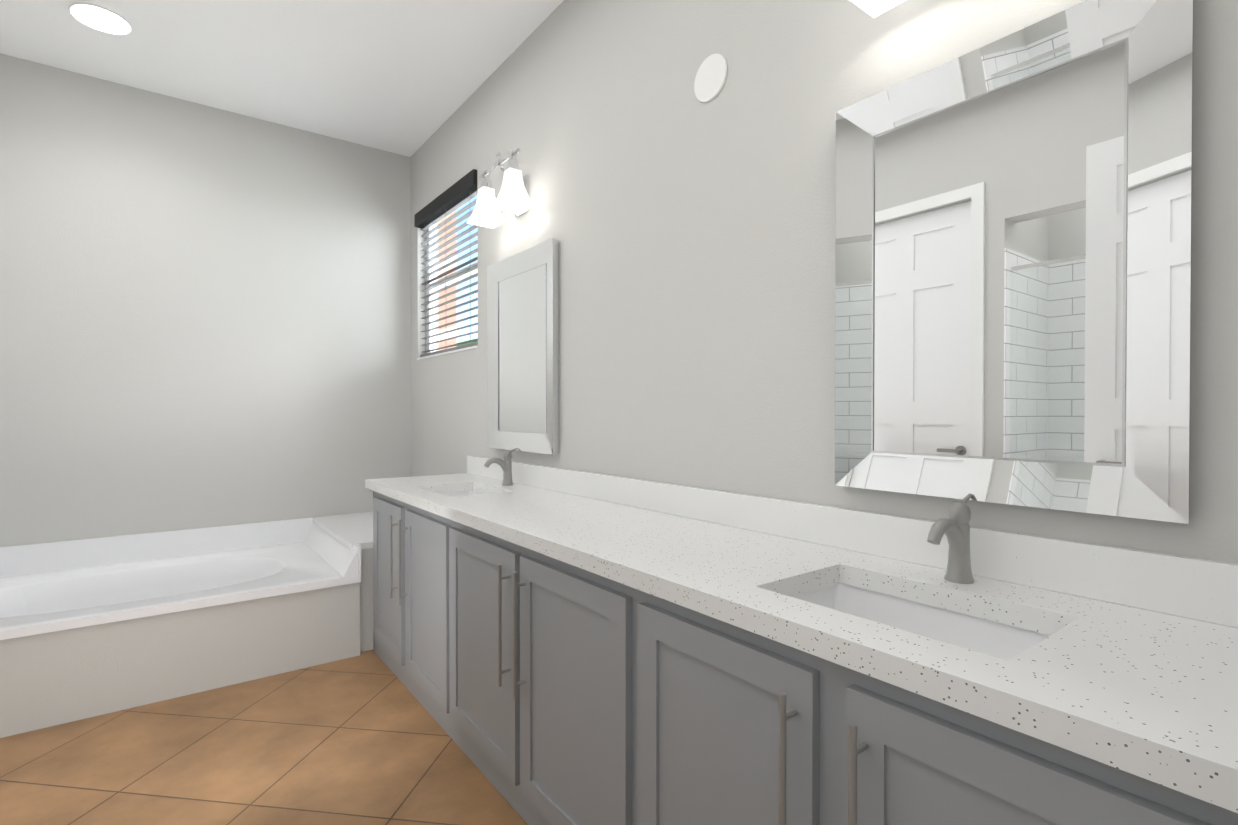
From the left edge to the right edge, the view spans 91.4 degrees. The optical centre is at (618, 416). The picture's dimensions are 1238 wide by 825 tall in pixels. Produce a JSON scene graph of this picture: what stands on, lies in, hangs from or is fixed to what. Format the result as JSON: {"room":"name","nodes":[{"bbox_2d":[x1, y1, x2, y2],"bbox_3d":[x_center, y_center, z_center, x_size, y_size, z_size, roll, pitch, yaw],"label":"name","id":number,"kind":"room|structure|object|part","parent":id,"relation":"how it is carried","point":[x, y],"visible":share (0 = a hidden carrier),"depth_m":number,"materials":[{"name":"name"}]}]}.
{"room":"bathroom","nodes":[
{"label":"bathroom","id":0,"kind":"room"},
{"bbox_2d":[0,53,410,546],"bbox_3d":[-2.415,-0.305,3.582,2.590,3.000,0.140,0,1,-37],"label":"wall","id":1,"kind":"structure","parent":0,"point":[205,315],"depth_m":3.45,"materials":[{"name":"grey paint"}]},
{"bbox_2d":[0,649,527,824],"bbox_3d":[-0.667,1.249,0.755,3.230,0.060,6.780,0,1,-37],"label":"floor","id":2,"kind":"structure","parent":0,"point":[364,738],"depth_m":2.11,"materials":[{"name":"tile"}]},
{"bbox_2d":[0,512,373,737],"bbox_3d":[-2.051,0.922,3.111,2.304,0.555,1.061,0,1,-37],"label":"bathtub","id":3,"kind":"object","parent":2,"relation":"on","point":[91,627],"visible":0.98,"depth_m":2.84,"materials":[{"name":"white"}]},
{"bbox_2d":[365,484,1237,824],"bbox_3d":[-0.097,0.790,1.950,0.586,0.838,3.234,0,1,-37],"label":"bathroom vanity","id":4,"kind":"object","parent":2,"relation":"on","point":[557,646],"depth_m":1.29,"materials":[{"name":"grey"}]},
{"bbox_2d":[365,472,1237,799],"bbox_3d":[-0.092,0.350,1.960,0.562,0.042,3.248,0,1,-37],"label":"countertop","id":5,"kind":"structure","parent":4,"relation":"on","point":[1159,690],"depth_m":0.94,"materials":[{"name":"white stone"}]},
{"bbox_2d":[429,488,516,503],"bbox_3d":[-0.704,0.431,2.726,0.342,0.157,0.501,0,1,-37],"label":"sink","id":6,"kind":"object","parent":5,"relation":"in","point":[474,494],"depth_m":2.86,"materials":[{"name":"white ceramic"}]},
{"bbox_2d":[481,448,516,483],"bbox_3d":[-0.554,0.234,2.839,0.172,0.174,0.054,0,1,-37],"label":"faucet","id":7,"kind":"object","parent":5,"relation":"on","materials":[{"name":"silver metal"}]},
{"bbox_2d":[773,572,1052,655],"bbox_3d":[0.521,0.444,1.108,0.342,0.157,0.502,0,1,-37],"label":"sink","id":8,"kind":"object","parent":5,"relation":"in","point":[997,632],"depth_m":1.23,"materials":[{"name":"white ceramic"}]},
{"bbox_2d":[921,494,980,583],"bbox_3d":[0.671,0.248,1.220,0.172,0.174,0.054,0,1,-37],"label":"faucet","id":9,"kind":"object","parent":5,"relation":"on","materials":[{"name":"silver metal"}]},
{"bbox_2d":[0,0,563,156],"bbox_3d":[-0.667,-1.820,0.729,3.230,0.080,6.780,0,1,-37],"label":"ceiling","id":10,"kind":"structure","parent":0,"point":[408,78],"depth_m":2.98,"materials":[{"name":"white paint"}]},
{"bbox_2d":[69,3,131,34],"bbox_3d":[-2.336,-1.792,2.727,0.216,0.009,0.216,0,1,-37],"label":"recessed light","id":11,"kind":"object","parent":10,"relation":"in","point":[100,18],"visible":1,"depth_m":2.72,"materials":[{"name":"white plastic"}]},
{"bbox_2d":[411,0,1237,563],"bbox_3d":[0.523,-0.289,1.730,0.140,3.000,6.640,0,1,-37],"label":"wall","id":12,"kind":"structure","parent":0,"point":[681,224],"depth_m":1.89,"materials":[{"name":"grey paint"}]},
{"bbox_2d":[420,191,477,356],"bbox_3d":[-1.024,-0.876,3.755,0.107,0.980,0.976,0,1,-37],"label":"window","id":13,"kind":"structure","parent":12,"relation":"attached to","point":[434,286],"depth_m":3.77,"materials":[{"name":"white plastic"}]},
{"bbox_2d":[414,169,476,228],"bbox_3d":[-1.058,-1.322,3.725,0.082,0.083,0.968,0,1,-37],"label":"blind valance","id":14,"kind":"object","parent":13,"relation":"attached to","point":[459,191],"visible":0.71,"depth_m":3.64,"materials":[{"name":"black wood"}]},
{"bbox_2d":[417,345,477,359],"bbox_3d":[-1.050,-0.392,3.740,0.071,0.012,0.974,0,1,-37],"label":"window sill","id":15,"kind":"structure","parent":13,"relation":"attached to","point":[458,350],"depth_m":3.64,"materials":[{"name":"white"}]},
{"bbox_2d":[467,148,533,227],"bbox_3d":[-0.541,-1.094,2.849,0.193,0.291,0.420,0,1,-37],"label":"sconce","id":16,"kind":"object","parent":12,"relation":"attached to","point":[513,196],"visible":0.98,"depth_m":2.81,"materials":[{"name":"white glass"}]},
{"bbox_3d":[-0.647,-1.029,2.946,0.140,0.160,0.140,0,1,-37],"label":"lamp shade","id":17,"kind":"part","parent":16,"relation":"part of","materials":[{"name":"white glass"}]},
{"bbox_3d":[-0.478,-1.027,2.722,0.140,0.160,0.140,0,1,-37],"label":"lamp shade","id":18,"kind":"part","parent":16,"relation":"part of","materials":[{"name":"white glass"}]},
{"bbox_2d":[487,238,558,454],"bbox_3d":[-0.473,-0.309,2.897,0.034,0.940,0.660,0,1,-37],"label":"mirror","id":19,"kind":"object","parent":12,"relation":"attached to","point":[523,349],"visible":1,"depth_m":2.86,"materials":[{"name":"clear glass"}]},
{"bbox_2d":[694,53,727,102],"bbox_3d":[0.288,-1.070,1.909,0.006,0.142,0.142,0,1,-37],"label":"cover plate","id":20,"kind":"object","parent":12,"relation":"attached to","point":[710,77],"visible":1,"depth_m":1.90,"materials":[{"name":"white plastic"}]},
{"bbox_2d":[850,0,904,16],"bbox_3d":[0.690,-1.080,1.223,0.193,0.291,0.420,0,1,-37],"label":"sconce","id":21,"kind":"object","parent":12,"relation":"attached to","point":[873,8],"visible":1,"depth_m":1.39,"materials":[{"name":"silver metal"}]},
{"bbox_2d":[835,0,1193,523],"bbox_3d":[0.758,-0.295,1.271,0.034,0.940,0.660,0,1,-37],"label":"mirror","id":22,"kind":"object","parent":12,"relation":"attached to","point":[1013,280],"visible":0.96,"depth_m":1.20,"materials":[{"name":"clear glass"}]},
{"bbox_2d":[467,456,1237,627],"bbox_3d":[0.128,0.277,2.117,0.021,0.100,3.234,0,1,-37],"label":"backsplash","id":23,"kind":"structure","parent":0,"relation":"attached to","point":[1202,589],"depth_m":1.26,"materials":[{"name":"white stone"}]},
{"label":"outside","id":24,"kind":"structure","parent":0,"visible":0},
{"bbox_2d":[438,196,477,350],"bbox_3d":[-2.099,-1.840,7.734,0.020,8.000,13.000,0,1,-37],"label":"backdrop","id":25,"kind":"structure","parent":24,"point":[458,317],"depth_m":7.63,"materials":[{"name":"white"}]}
]}

